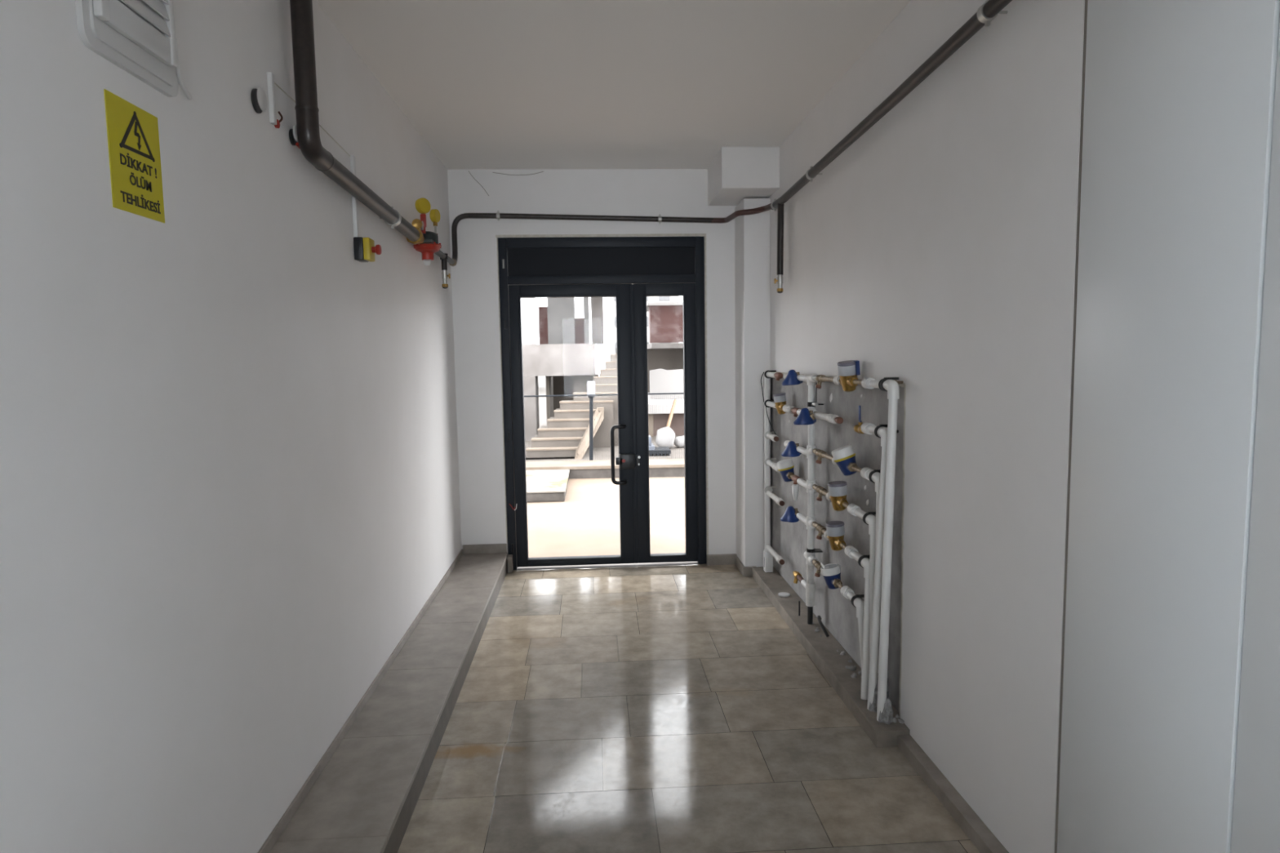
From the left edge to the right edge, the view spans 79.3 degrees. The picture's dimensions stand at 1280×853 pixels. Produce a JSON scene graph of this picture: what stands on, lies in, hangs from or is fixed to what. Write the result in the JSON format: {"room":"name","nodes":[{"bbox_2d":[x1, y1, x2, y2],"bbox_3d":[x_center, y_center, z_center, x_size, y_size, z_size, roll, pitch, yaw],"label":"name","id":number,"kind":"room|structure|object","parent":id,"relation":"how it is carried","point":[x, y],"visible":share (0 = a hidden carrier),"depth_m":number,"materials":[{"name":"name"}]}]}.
{"room":"building entrance hallway","nodes":[
{"label":"building entrance hallway","id":0,"kind":"room"},
{"bbox_2d":[0,0,462,852],"bbox_3d":[-1.194,-0.090,2.493,0.200,2.755,6.120,-1,5,-3],"label":"wall","id":1,"kind":"structure","parent":0,"point":[229,484],"depth_m":1.86,"materials":[{"name":"paint"}]},
{"bbox_2d":[75,0,178,97],"bbox_3d":[-1.039,-0.931,1.580,0.036,0.406,0.330,-1,5,-3],"label":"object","id":2,"kind":"object","parent":1,"relation":"in","point":[138,37],"visible":1,"depth_m":1.58,"materials":[{"name":"grey plastic"}]},
{"bbox_2d":[103,88,164,222],"bbox_3d":[-1.049,-0.555,1.608,0.003,0.226,0.184,-1,5,-3],"label":"warning sign","id":3,"kind":"object","parent":1,"relation":"attached to","point":[132,132],"visible":1,"depth_m":1.60,"materials":[{"name":"yellow"}]},
{"bbox_2d":[175,38,191,99],"bbox_3d":[-1.051,-0.818,1.766,0.015,0.100,0.114,-3,6,-17],"label":"cable tail","id":4,"kind":"object","parent":1,"relation":"attached to","point":[182,85],"visible":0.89,"depth_m":1.76,"materials":[{"name":"white plastic"}]},
{"bbox_2d":[250,86,267,113],"bbox_3d":[-1.089,-0.934,2.207,0.012,0.079,0.088,-1,5,-3],"label":"wall box","id":5,"kind":"object","parent":1,"relation":"attached to","point":[258,96],"visible":1,"depth_m":2.19,"materials":[{"name":"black plastic"}]},
{"bbox_2d":[266,71,276,124],"bbox_3d":[-1.094,-0.974,2.293,0.014,0.146,0.022,-1,5,-3],"label":"cable trunking","id":6,"kind":"object","parent":1,"relation":"attached to","point":[270,76],"visible":1,"depth_m":2.29,"materials":[{"name":"white plastic"}]},
{"bbox_2d":[274,111,283,128],"bbox_3d":[-1.092,-0.928,2.332,0.020,0.052,0.026,-1,5,-3],"label":"cable","id":7,"kind":"object","parent":1,"relation":"attached to","point":[277,126],"visible":0.94,"depth_m":2.34,"materials":[{"name":"red plastic"}]},
{"bbox_2d":[288,124,300,149],"bbox_3d":[-1.097,-0.925,2.464,0.027,0.074,0.062,-1,5,-3],"label":"wall box","id":8,"kind":"object","parent":1,"relation":"attached to","point":[292,132],"visible":0.73,"depth_m":2.45,"materials":[{"name":"black plastic"}]},
{"bbox_2d":[274,82,350,156],"bbox_3d":[-1.125,-1.053,2.681,0.004,0.039,0.760,-1,5,-3],"label":"wire","id":9,"kind":"object","parent":1,"relation":"attached to","point":[277,86],"visible":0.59,"depth_m":2.75,"materials":[{"name":"paint"}]},
{"bbox_2d":[350,155,359,237],"bbox_3d":[-1.140,-0.917,3.084,0.014,0.320,0.030,-1,5,-3],"label":"cable trunking","id":10,"kind":"object","parent":1,"relation":"attached to","point":[353,159],"visible":0.74,"depth_m":3.08,"materials":[{"name":"white plastic"}]},
{"bbox_2d":[289,0,420,241],"bbox_3d":[-1.109,-1.196,3.127,0.093,0.669,1.472,-1,5,-3],"label":"gas pipe","id":11,"kind":"object","parent":1,"relation":"attached to","point":[307,110],"visible":1,"depth_m":2.43,"materials":[{"name":"metal"}]},
{"bbox_2d":[405,213,441,265],"bbox_3d":[-1.137,-0.987,4.087,0.148,0.256,0.405,-1,5,-3],"label":"gas regulator","id":12,"kind":"object","parent":11,"relation":"attached to","point":[427,244],"visible":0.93,"depth_m":4.08,"materials":[{"name":"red metal"}]},
{"bbox_2d":[415,197,431,230],"bbox_3d":[-1.138,-1.112,4.053,0.050,0.173,0.084,2,6,25],"label":"pressure gauge","id":13,"kind":"object","parent":12,"relation":"attached to","point":[423,206],"visible":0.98,"depth_m":4.03,"materials":[{"name":"yellow plastic"}]},
{"bbox_2d":[257,549,462,852],"bbox_3d":[-1.067,1.137,2.564,0.010,0.035,5.720,-1,5,-3],"label":"baseboard","id":14,"kind":"structure","parent":1,"relation":"attached to","point":[291,811],"depth_m":2.79,"materials":[{"name":"tile"}]},
{"bbox_2d":[353,236,381,262],"bbox_3d":[-1.097,-0.715,3.121,0.096,0.090,0.080,-1,5,-3],"label":"emergency stop button","id":15,"kind":"object","parent":1,"relation":"attached to","point":[365,249],"visible":1,"depth_m":3.08,"materials":[{"name":"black plastic"}]},
{"bbox_2d":[269,552,507,852],"bbox_3d":[-0.911,1.162,2.575,0.321,0.022,5.717,-1,5,-3],"label":"ledge","id":16,"kind":"object","parent":1,"relation":"attached to","point":[355,804],"depth_m":2.83,"materials":[{"name":"tile"}]},
{"bbox_2d":[383,558,507,852],"bbox_3d":[-0.913,1.227,2.581,0.315,0.108,5.718,-1,5,-3],"label":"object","id":17,"kind":"structure","parent":16,"relation":"attached to","point":[394,842],"depth_m":2.97,"materials":[{"name":"tile"}]},
{"bbox_2d":[434,0,1012,275],"bbox_3d":[-0.050,-0.979,2.558,2.100,0.567,5.470,-1,5,-3],"label":"gas pipe","id":18,"kind":"object","parent":1,"relation":"attached to","point":[989,10],"visible":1,"depth_m":3.67,"materials":[{"name":"metal"}]},
{"bbox_2d":[440,253,448,270],"bbox_3d":[-1.201,-1.009,4.732,0.048,0.100,0.048,-1,5,-3],"label":"socket","id":19,"kind":"object","parent":18,"relation":"attached to","point":[444,262],"depth_m":4.72,"materials":[{"name":"brown paint"}]},
{"bbox_2d":[441,270,450,288],"bbox_3d":[-1.192,-0.904,4.743,0.053,0.112,0.038,-1,5,-3],"label":"valve","id":20,"kind":"object","parent":18,"relation":"attached to","point":[444,273],"visible":1,"depth_m":4.73,"materials":[{"name":"silver metal"}]},
{"bbox_2d":[773,275,782,293],"bbox_3d":[0.819,-0.841,4.551,0.053,0.107,0.038,-1,5,-3],"label":"valve","id":21,"kind":"object","parent":18,"relation":"attached to","point":[780,277],"visible":1,"depth_m":4.54,"materials":[{"name":"silver metal"}]},
{"bbox_3d":[-1.146,-1.043,4.310,0.034,0.065,0.034,-1,5,-3],"label":"socket","id":22,"kind":"object","parent":18,"relation":"attached to","visible":0},
{"bbox_2d":[429,208,439,233],"bbox_3d":[-1.144,-1.119,4.314,0.034,0.186,0.072,0,5,11],"label":"pressure gauge","id":23,"kind":"object","parent":22,"relation":"attached to","point":[434,214],"visible":0.94,"depth_m":4.29,"materials":[{"name":"yellow plastic"}]},
{"bbox_2d":[447,168,736,558],"bbox_3d":[-0.120,-0.384,5.470,2.315,2.755,0.223,-1,5,-3],"label":"wall","id":24,"kind":"structure","parent":0,"point":[668,193],"depth_m":5.29,"materials":[{"name":"paint"}]},
{"bbox_2d":[462,543,506,554],"bbox_3d":[-1.086,0.858,5.408,0.305,0.065,0.012,-1,5,-3],"label":"baseboard","id":25,"kind":"structure","parent":24,"relation":"attached to","point":[490,548],"depth_m":5.40,"materials":[{"name":"tile"}]},
{"bbox_2d":[507,554,513,573],"bbox_3d":[-0.908,0.961,5.405,0.031,0.115,0.060,-1,5,-3],"label":"trim","id":26,"kind":"structure","parent":24,"relation":"attached to","point":[510,568],"depth_m":5.38,"materials":[{"name":"tile"}]},
{"bbox_2d":[497,236,706,569],"bbox_3d":[-0.243,-0.148,5.381,1.408,2.305,0.136,-1,5,-3],"label":"door","id":27,"kind":"structure","parent":24,"relation":"in","point":[628,269],"depth_m":5.36,"materials":[{"name":"black metal"}]},
{"bbox_2d":[706,553,737,565],"bbox_3d":[0.583,0.950,5.509,0.215,0.070,0.035,-1,5,-3],"label":"baseboard","id":28,"kind":"structure","parent":24,"relation":"attached to","point":[711,559],"depth_m":5.49,"materials":[{"name":"tile"}]},
{"bbox_2d":[315,0,911,169],"bbox_3d":[0.136,-1.416,0.567,5.400,0.200,9.970,-1,5,-3],"label":"ceiling","id":29,"kind":"structure","parent":0,"point":[486,84],"depth_m":3.40,"materials":[{"name":"white paint"}]},
{"bbox_2d":[397,564,980,852],"bbox_3d":[-0.021,1.544,0.679,5.826,0.200,9.670,-1,5,-3],"label":"floor","id":30,"kind":"structure","parent":0,"point":[675,708],"depth_m":3.01,"materials":[{"name":"tile"}]},
{"bbox_2d":[513,561,706,570],"bbox_3d":[-0.233,1.012,5.633,1.412,0.049,0.300,-1,5,-3],"label":"threshold","id":31,"kind":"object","parent":30,"relation":"on","point":[597,566],"depth_m":5.53,"materials":[{"name":"metal"}]},
{"bbox_2d":[768,0,1084,852],"bbox_3d":[1.076,-0.235,3.669,0.251,2.755,3.536,-1,5,-3],"label":"wall","id":32,"kind":"structure","parent":0,"point":[935,253],"depth_m":2.42,"materials":[{"name":"paint"}]},
{"bbox_2d":[707,146,779,205],"bbox_3d":[0.661,-1.613,5.009,0.360,0.247,0.570,-1,5,-3],"label":"beam","id":33,"kind":"structure","parent":32,"relation":"attached to","point":[735,174],"depth_m":4.73,"materials":[{"name":"paint"}]},
{"bbox_2d":[734,555,756,577],"bbox_3d":[0.731,0.965,5.347,0.090,0.065,0.306,-1,5,-3],"label":"baseboard","id":34,"kind":"structure","parent":32,"relation":"attached to","point":[744,571],"depth_m":5.20,"materials":[{"name":"stone"}]},
{"bbox_2d":[734,198,770,567],"bbox_3d":[0.767,-0.248,5.267,0.175,2.495,0.320,-1,5,-3],"label":"column","id":35,"kind":"structure","parent":32,"relation":"attached to","point":[752,232],"depth_m":5.12,"materials":[{"name":"paint"}]},
{"bbox_2d":[763,370,784,572],"bbox_3d":[0.854,0.313,4.847,0.076,1.323,0.424,-1,5,-3],"label":"pipe","id":36,"kind":"object","parent":32,"relation":"attached to","point":[769,553],"visible":0.95,"depth_m":5.00,"materials":[{"name":"white plastic"}]},
{"bbox_2d":[760,372,764,402],"bbox_3d":[0.787,-0.254,4.959,0.005,0.194,0.034,-4,6,-30],"label":"cable","id":37,"kind":"object","parent":36,"relation":"attached to","point":[763,372],"visible":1,"depth_m":4.96,"materials":[{"name":"black plastic"}]},
{"bbox_2d":[764,404,776,435],"bbox_3d":[0.840,-0.040,4.926,0.066,0.202,0.090,-1,5,-3],"label":"cable","id":38,"kind":"object","parent":36,"relation":"attached to","point":[765,404],"visible":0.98,"depth_m":4.90,"materials":[{"name":"black plastic"}]},
{"bbox_2d":[803,373,823,624],"bbox_3d":[0.909,0.388,4.030,0.078,1.329,0.136,-1,5,-3],"label":"pipe","id":39,"kind":"object","parent":32,"relation":"attached to","point":[810,554],"visible":0.81,"depth_m":4.02,"materials":[{"name":"white plastic"}]},
{"bbox_2d":[765,400,800,417],"bbox_3d":[0.853,-0.101,4.515,0.044,0.055,0.933,-1,5,-3],"label":"pipe","id":40,"kind":"object","parent":39,"relation":"attached to","point":[786,408],"visible":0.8,"depth_m":4.39,"materials":[{"name":"white plastic"}]},
{"bbox_2d":[773,392,786,414],"bbox_3d":[0.838,-0.137,4.622,0.080,0.129,0.156,-1,5,-3],"label":"meter","id":41,"kind":"object","parent":40,"relation":"attached to","point":[780,399],"visible":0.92,"depth_m":4.59,"materials":[{"name":"gold metal"}]},
{"bbox_2d":[765,459,805,487],"bbox_3d":[0.859,0.277,4.550,0.044,0.055,0.933,-1,5,-3],"label":"pipe","id":42,"kind":"object","parent":39,"relation":"attached to","point":[796,479],"visible":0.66,"depth_m":4.33,"materials":[{"name":"white plastic"}]},
{"bbox_2d":[777,458,794,482],"bbox_3d":[0.850,0.256,4.501,0.101,0.136,0.156,-1,5,-3],"label":"meter","id":43,"kind":"object","parent":42,"relation":"attached to","point":[785,467],"visible":0.92,"depth_m":4.46,"materials":[{"name":"blue plastic"}]},
{"bbox_2d":[791,484,799,501],"bbox_3d":[0.865,0.369,4.293,0.040,0.090,0.040,-1,5,-3],"label":"funnel","id":44,"kind":"object","parent":42,"relation":"hanging from","point":[795,487],"visible":1,"depth_m":4.28,"materials":[{"name":"white plastic"}]},
{"bbox_2d":[765,372,805,381],"bbox_3d":[0.850,-0.288,4.498,0.044,0.055,0.933,-1,5,-3],"label":"pipe","id":45,"kind":"object","parent":39,"relation":"attached to","point":[778,375],"visible":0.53,"depth_m":4.62,"materials":[{"name":"white plastic"}]},
{"bbox_2d":[781,369,802,386],"bbox_3d":[0.840,-0.268,4.225,0.118,0.088,0.112,-1,5,-3],"label":"valve","id":46,"kind":"object","parent":45,"relation":"attached to","point":[791,379],"visible":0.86,"depth_m":4.21,"materials":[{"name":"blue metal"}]},
{"bbox_2d":[783,440,805,454],"bbox_3d":[0.872,0.119,4.281,0.044,0.044,0.424,-1,5,-3],"label":"pipe","id":47,"kind":"object","parent":39,"relation":"attached to","point":[800,449],"visible":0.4,"depth_m":4.20,"materials":[{"name":"white plastic"}]},
{"bbox_2d":[781,440,801,457],"bbox_3d":[0.846,0.124,4.271,0.118,0.088,0.112,-1,5,-3],"label":"valve","id":48,"kind":"object","parent":47,"relation":"attached to","point":[790,451],"visible":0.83,"depth_m":4.25,"materials":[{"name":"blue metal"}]},
{"bbox_2d":[795,512,806,523],"bbox_3d":[0.883,0.496,4.242,0.033,0.032,0.276,-1,5,-3],"label":"pipe","id":49,"kind":"object","parent":39,"relation":"attached to","point":[801,517],"visible":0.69,"depth_m":4.20,"materials":[{"name":"white plastic"}]},
{"bbox_2d":[780,506,799,522],"bbox_3d":[0.851,0.491,4.325,0.118,0.088,0.112,-1,5,-3],"label":"valve","id":50,"kind":"object","parent":49,"relation":"attached to","point":[789,516],"visible":0.87,"depth_m":4.31,"materials":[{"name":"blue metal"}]},
{"bbox_2d":[796,574,806,588],"bbox_3d":[0.892,0.849,4.203,0.033,0.032,0.242,-1,5,-3],"label":"pipe","id":51,"kind":"object","parent":39,"relation":"attached to","point":[799,577],"visible":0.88,"depth_m":4.20,"materials":[{"name":"white plastic"}]},
{"bbox_2d":[792,570,802,583],"bbox_3d":[0.883,0.850,4.344,0.040,0.066,0.080,-1,5,-3],"label":"brass fitting","id":52,"kind":"object","parent":51,"relation":"attached to","point":[795,573],"visible":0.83,"depth_m":4.33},
{"bbox_2d":[793,408,816,425],"bbox_3d":[0.844,-0.050,3.914,0.118,0.088,0.112,-1,5,-3],"label":"valve","id":53,"kind":"object","parent":39,"relation":"attached to","point":[806,417],"visible":0.99,"depth_m":3.90,"materials":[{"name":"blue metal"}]},
{"bbox_2d":[813,411,843,423],"bbox_3d":[0.903,-0.045,3.716,0.042,0.042,0.385,-1,5,-3],"label":"stub","id":54,"kind":"object","parent":53,"relation":"attached to","point":[834,419],"visible":1,"depth_m":3.64,"materials":[{"name":"white plastic"}]},
{"bbox_2d":[805,564,814,606],"bbox_3d":[0.899,0.796,4.074,0.045,0.306,0.045,-1,5,-3],"label":"pipe","id":55,"kind":"object","parent":39,"relation":"attached to","point":[810,584],"depth_m":4.06,"materials":[{"name":"white plastic"}]},
{"bbox_2d":[812,382,817,406],"bbox_3d":[0.888,-0.164,3.913,0.018,0.120,0.049,-1,5,-3],"label":"valve","id":56,"kind":"object","parent":39,"relation":"attached to","point":[815,403],"visible":1,"depth_m":3.90,"materials":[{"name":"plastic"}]},
{"bbox_2d":[811,559,822,574],"bbox_3d":[0.909,0.711,3.872,0.045,0.045,0.244,-1,5,-3],"label":"pipe","id":57,"kind":"object","parent":39,"relation":"attached to","point":[814,562],"visible":0.16,"depth_m":3.94,"materials":[{"name":"white plastic"}]},
{"bbox_2d":[814,562,822,577],"bbox_3d":[0.904,0.725,3.893,0.047,0.070,0.072,-1,5,-3],"label":"valve","id":58,"kind":"object","parent":57,"relation":"attached to","point":[817,565],"visible":0.75,"depth_m":3.88,"materials":[{"name":"gold metal"}]},
{"bbox_2d":[820,562,842,589],"bbox_3d":[0.911,0.714,3.683,0.095,0.123,0.156,-1,5,-3],"label":"meter","id":59,"kind":"object","parent":57,"relation":"attached to","point":[831,572],"visible":0.93,"depth_m":3.65,"materials":[{"name":"blue plastic"}]},
{"bbox_2d":[812,521,828,540],"bbox_3d":[0.908,0.516,3.829,0.045,0.045,0.293,-1,5,-3],"label":"pipe","id":60,"kind":"object","parent":39,"relation":"attached to","point":[815,524],"visible":0.37,"depth_m":3.80,"materials":[{"name":"white plastic"}]},
{"bbox_2d":[816,524,826,539],"bbox_3d":[0.902,0.530,3.850,0.047,0.070,0.072,-1,5,-3],"label":"valve","id":61,"kind":"object","parent":60,"relation":"attached to","point":[820,527],"visible":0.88,"depth_m":3.84,"materials":[{"name":"gold metal"}]},
{"bbox_2d":[825,520,845,551],"bbox_3d":[0.914,0.513,3.615,0.088,0.135,0.156,-1,5,-3],"label":"meter","id":62,"kind":"object","parent":60,"relation":"attached to","point":[835,530],"visible":0.98,"depth_m":3.58,"materials":[{"name":"gold metal"}]},
{"bbox_2d":[812,484,831,501],"bbox_3d":[0.906,0.323,3.797,0.045,0.045,0.323,-1,5,-3],"label":"pipe","id":63,"kind":"object","parent":39,"relation":"attached to","point":[815,486],"visible":0.41,"depth_m":3.77,"materials":[{"name":"white plastic"}]},
{"bbox_2d":[816,486,826,501],"bbox_3d":[0.899,0.336,3.832,0.047,0.070,0.072,-1,5,-3],"label":"valve","id":64,"kind":"object","parent":63,"relation":"attached to","point":[820,489],"visible":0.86,"depth_m":3.82,"materials":[{"name":"gold metal"}]},
{"bbox_2d":[827,480,848,511],"bbox_3d":[0.913,0.323,3.567,0.090,0.135,0.156,-1,5,-3],"label":"meter","id":65,"kind":"object","parent":63,"relation":"attached to","point":[837,490],"visible":0.95,"depth_m":3.53,"materials":[{"name":"gold metal"}]},
{"bbox_2d":[812,448,837,466],"bbox_3d":[0.906,0.145,3.721,0.045,0.045,0.441,-1,5,-3],"label":"pipe","id":66,"kind":"object","parent":39,"relation":"attached to","point":[826,455],"visible":0.31,"depth_m":3.72,"materials":[{"name":"white plastic"}]},
{"bbox_2d":[815,449,826,464],"bbox_3d":[0.895,0.151,3.829,0.047,0.070,0.072,-1,5,-3],"label":"valve","id":67,"kind":"object","parent":66,"relation":"attached to","point":[819,452],"visible":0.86,"depth_m":3.82,"materials":[{"name":"gold metal"}]},
{"bbox_2d":[831,444,857,475],"bbox_3d":[0.911,0.151,3.432,0.110,0.138,0.156,-1,5,-3],"label":"meter","id":68,"kind":"object","parent":66,"relation":"attached to","point":[844,457],"visible":0.98,"depth_m":3.40,"materials":[{"name":"blue plastic"}]},
{"bbox_2d":[813,374,841,385],"bbox_3d":[0.901,-0.226,3.684,0.045,0.045,0.446,-1,5,-3],"label":"pipe","id":69,"kind":"object","parent":39,"relation":"attached to","point":[835,380],"visible":0.56,"depth_m":3.62,"materials":[{"name":"white plastic"}]},
{"bbox_2d":[815,374,825,388],"bbox_3d":[0.889,-0.221,3.805,0.047,0.070,0.072,-1,5,-3],"label":"valve","id":70,"kind":"object","parent":69,"relation":"attached to","point":[818,378],"visible":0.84,"depth_m":3.80,"materials":[{"name":"gold metal"}]},
{"bbox_2d":[837,360,860,391],"bbox_3d":[0.911,-0.222,3.393,0.091,0.138,0.156,-1,5,-3],"label":"meter","id":71,"kind":"object","parent":69,"relation":"attached to","point":[848,371],"visible":0.96,"depth_m":3.35,"materials":[{"name":"gold metal"}]},
{"bbox_2d":[752,566,910,747],"bbox_3d":[0.899,1.081,4.066,0.147,0.065,2.283,-1,5,-3],"label":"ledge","id":72,"kind":"structure","parent":32,"relation":"attached to","point":[822,650],"depth_m":3.66,"materials":[{"name":"tile"}]},
{"bbox_2d":[777,591,790,597],"bbox_3d":[0.853,0.996,4.572,0.068,0.012,0.068,-1,5,-3],"label":"round cap","id":73,"kind":"object","parent":72,"relation":"on","point":[784,594],"visible":1,"depth_m":4.55,"materials":[{"name":"white plastic"}]},
{"bbox_2d":[817,615,829,636],"bbox_3d":[0.938,1.022,3.981,0.038,0.072,0.181,-1,5,0],"label":"hose","id":74,"kind":"object","parent":72,"relation":"on","point":[819,617],"visible":1,"depth_m":3.94,"materials":[{"name":"black rubber"}]},
{"bbox_2d":[812,616,904,724],"bbox_3d":[0.964,1.088,3.609,0.082,0.036,1.271,-1,5,-3],"label":"rubble","id":75,"kind":"object","parent":72,"relation":"on","point":[851,668],"visible":0.45,"depth_m":3.48,"materials":[{"name":"paint"}]},
{"bbox_2d":[770,374,904,711],"bbox_3d":[1.063,0.407,4.234,0.236,1.372,2.530,-1,5,-3],"label":"wall panel","id":76,"kind":"object","parent":32,"relation":"attached to","point":[837,614],"depth_m":3.78,"materials":[{"name":"paint"}]},
{"bbox_2d":[835,582,864,672],"bbox_3d":[0.962,0.917,3.421,0.092,0.386,0.424,-1,5,-3],"label":"pipe","id":77,"kind":"object","parent":32,"relation":"attached to","point":[856,601],"visible":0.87,"depth_m":3.29,"materials":[{"name":"white plastic"}]},
{"bbox_2d":[840,542,870,700],"bbox_3d":[0.954,0.821,3.365,0.110,0.581,0.417,-1,5,-3],"label":"pipe","id":78,"kind":"object","parent":32,"relation":"attached to","point":[864,561],"visible":0.84,"depth_m":3.18,"materials":[{"name":"white plastic"}]},
{"bbox_2d":[842,502,875,662],"bbox_3d":[0.964,0.726,3.333,0.092,0.774,0.406,-1,5,-3],"label":"pipe","id":79,"kind":"object","parent":32,"relation":"attached to","point":[868,518],"visible":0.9,"depth_m":3.14,"materials":[{"name":"white plastic"}]},
{"bbox_2d":[851,465,888,697],"bbox_3d":[0.968,0.644,3.229,0.092,0.962,0.361,-1,5,-3],"label":"pipe","id":80,"kind":"object","parent":32,"relation":"attached to","point":[868,473],"visible":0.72,"depth_m":3.08,"materials":[{"name":"white plastic"}]},
{"bbox_2d":[852,377,899,724],"bbox_3d":[0.958,0.465,3.150,0.114,1.335,0.474,-1,5,-3],"label":"pipe","id":81,"kind":"object","parent":32,"relation":"attached to","point":[884,709],"visible":0.99,"depth_m":2.94,"materials":[{"name":"white plastic"}]},
{"bbox_2d":[860,422,898,712],"bbox_3d":[0.959,0.559,3.141,0.117,1.150,0.286,-1,5,-3],"label":"pipe","id":82,"kind":"object","parent":32,"relation":"attached to","point":[880,431],"visible":0.76,"depth_m":3.03,"materials":[{"name":"white plastic"}]},
{"bbox_2d":[853,405,863,434],"bbox_3d":[0.930,-0.029,3.258,0.038,0.119,0.072,-1,5,-3],"label":"valve","id":83,"kind":"object","parent":82,"relation":"attached to","point":[857,428],"visible":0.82,"depth_m":3.26,"materials":[{"name":"gold metal"}]},
{"bbox_2d":[897,734,1008,852],"bbox_3d":[1.098,1.335,1.395,0.048,0.048,3.093,-1,5,-3],"label":"baseboard","id":84,"kind":"structure","parent":32,"relation":"attached to","point":[972,825],"depth_m":2.52,"materials":[{"name":"tile"}]},
{"bbox_3d":[1.273,0.031,0.768,0.218,2.755,2.303,-1,5,-3],"label":"wall","id":85,"kind":"structure","parent":0,"visible":0},
{"bbox_2d":[1054,0,1279,852],"bbox_3d":[1.140,0.002,0.842,0.034,2.704,2.132,-1,5,-3],"label":"wall panel","id":86,"kind":"object","parent":85,"relation":"attached to","point":[1169,722],"visible":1,"depth_m":1.56,"materials":[{"name":"grey"}]},
{"label":"outside","id":87,"kind":"structure","parent":0,"visible":0},
{"bbox_2d":[524,373,684,461],"bbox_3d":[-2.123,-1.636,34.681,60.000,0.300,50.500,-1,5,-3],"label":"ground","id":88,"kind":"structure","parent":87,"point":[597,452],"depth_m":11.42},
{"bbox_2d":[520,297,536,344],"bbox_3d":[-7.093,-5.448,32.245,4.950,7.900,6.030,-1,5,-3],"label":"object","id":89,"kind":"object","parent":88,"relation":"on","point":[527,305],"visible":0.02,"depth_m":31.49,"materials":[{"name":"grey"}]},
{"bbox_2d":[522,297,604,440],"bbox_3d":[-2.304,-4.667,13.312,9.200,9.700,2.000,-1,5,-3],"label":"building","id":90,"kind":"structure","parent":88,"relation":"on","point":[565,355],"depth_m":13.02,"materials":[{"name":"concrete"}]},
{"bbox_2d":[525,346,618,459],"bbox_3d":[-0.658,-0.590,12.128,1.364,1.790,3.949,2,6,28],"label":"staircase","id":91,"kind":"structure","parent":88,"relation":"on","point":[606,383],"depth_m":11.49,"materials":[{"name":"concrete"}]},
{"bbox_2d":[586,381,595,460],"bbox_3d":[-0.636,-0.048,9.967,0.130,1.070,0.120,-1,5,-3],"label":"bollard lamp","id":92,"kind":"object","parent":88,"relation":"on","point":[590,384],"visible":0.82,"depth_m":9.94,"materials":[{"name":"black"}]},
{"bbox_2d":[524,392,684,461],"bbox_3d":[-0.609,0.022,10.121,10.000,0.900,0.050,-1,5,-3],"label":"railing","id":93,"kind":"object","parent":88,"relation":"on","point":[650,394],"visible":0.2,"depth_m":10.10,"materials":[{"name":"black"}]},
{"bbox_2d":[603,296,678,368],"bbox_3d":[-0.105,-6.282,34.615,2.980,8.900,6.030,-1,5,-3],"label":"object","id":94,"kind":"object","parent":88,"relation":"on","point":[610,304],"visible":0.12,"depth_m":31.78,"materials":[{"name":"grey"}]},
{"bbox_2d":[648,435,671,456],"bbox_3d":[0.184,0.263,10.852,0.460,0.260,0.400,-1,5,-3],"label":"stack","id":95,"kind":"object","parent":88,"relation":"on","point":[649,436],"visible":0.44,"depth_m":10.69,"materials":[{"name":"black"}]},
{"bbox_2d":[655,426,675,448],"bbox_3d":[0.376,0.174,11.459,0.295,0.335,0.240,-1,5,-3],"label":"sack","id":96,"kind":"object","parent":88,"relation":"on","point":[665,436],"visible":0.91,"depth_m":11.36,"materials":[{"name":"grey"}]},
{"bbox_2d":[648,392,684,436],"bbox_3d":[2.765,-0.707,19.224,6.140,0.560,12.000,-1,5,-3],"label":"terrace","id":97,"kind":"object","parent":88,"relation":"on","point":[657,407],"visible":0.14,"depth_m":13.29,"materials":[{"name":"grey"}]},
{"bbox_2d":[646,302,683,392],"bbox_3d":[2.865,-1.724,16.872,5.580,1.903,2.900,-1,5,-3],"label":"brick house","id":98,"kind":"structure","parent":97,"relation":"on","point":[665,318],"depth_m":15.95,"materials":[{"name":"brick"}]},
{"bbox_2d":[649,368,684,399],"bbox_3d":[2.638,-0.863,14.790,4.920,0.575,0.030,-1,5,-3],"label":"hoarding","id":99,"kind":"object","parent":97,"relation":"on","point":[661,380],"visible":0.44,"depth_m":14.64,"materials":[{"name":"grey"}]},
{"bbox_2d":[666,399,676,427],"bbox_3d":[0.479,-0.133,12.142,0.056,0.549,0.963,0,5,13],"label":"plank","id":100,"kind":"object","parent":88,"relation":"on","point":[674,402],"visible":0.64,"depth_m":12.25,"materials":[{"name":"brown"}]},
{"bbox_2d":[674,435,684,448],"bbox_3d":[0.677,0.223,11.633,0.329,0.199,0.240,-1,5,-3],"label":"sack","id":101,"kind":"object","parent":88,"relation":"on","point":[679,441],"visible":0.42,"depth_m":11.54,"materials":[{"name":"grey"}]},
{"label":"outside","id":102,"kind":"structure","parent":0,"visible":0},
{"bbox_2d":[527,476,685,557],"bbox_3d":[-0.434,0.915,7.538,60.000,0.196,4.130,-1,5,-3],"label":"ground","id":103,"kind":"structure","parent":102,"point":[587,522],"depth_m":7.07,"materials":[{"name":"concrete"}]},
{"bbox_2d":[525,469,569,502],"bbox_3d":[-1.464,0.663,8.693,1.295,0.115,1.500,-1,5,-3],"label":"concrete step","id":104,"kind":"structure","parent":103,"relation":"on","point":[542,486],"depth_m":8.33,"materials":[{"name":"concrete"}]},
{"bbox_2d":[525,458,684,479],"bbox_3d":[-0.568,0.546,9.727,18.000,0.170,0.535,-1,5,-1],"label":"curb","id":105,"kind":"object","parent":103,"relation":"on","point":[658,468],"visible":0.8,"depth_m":9.49,"materials":[{"name":"concrete"}]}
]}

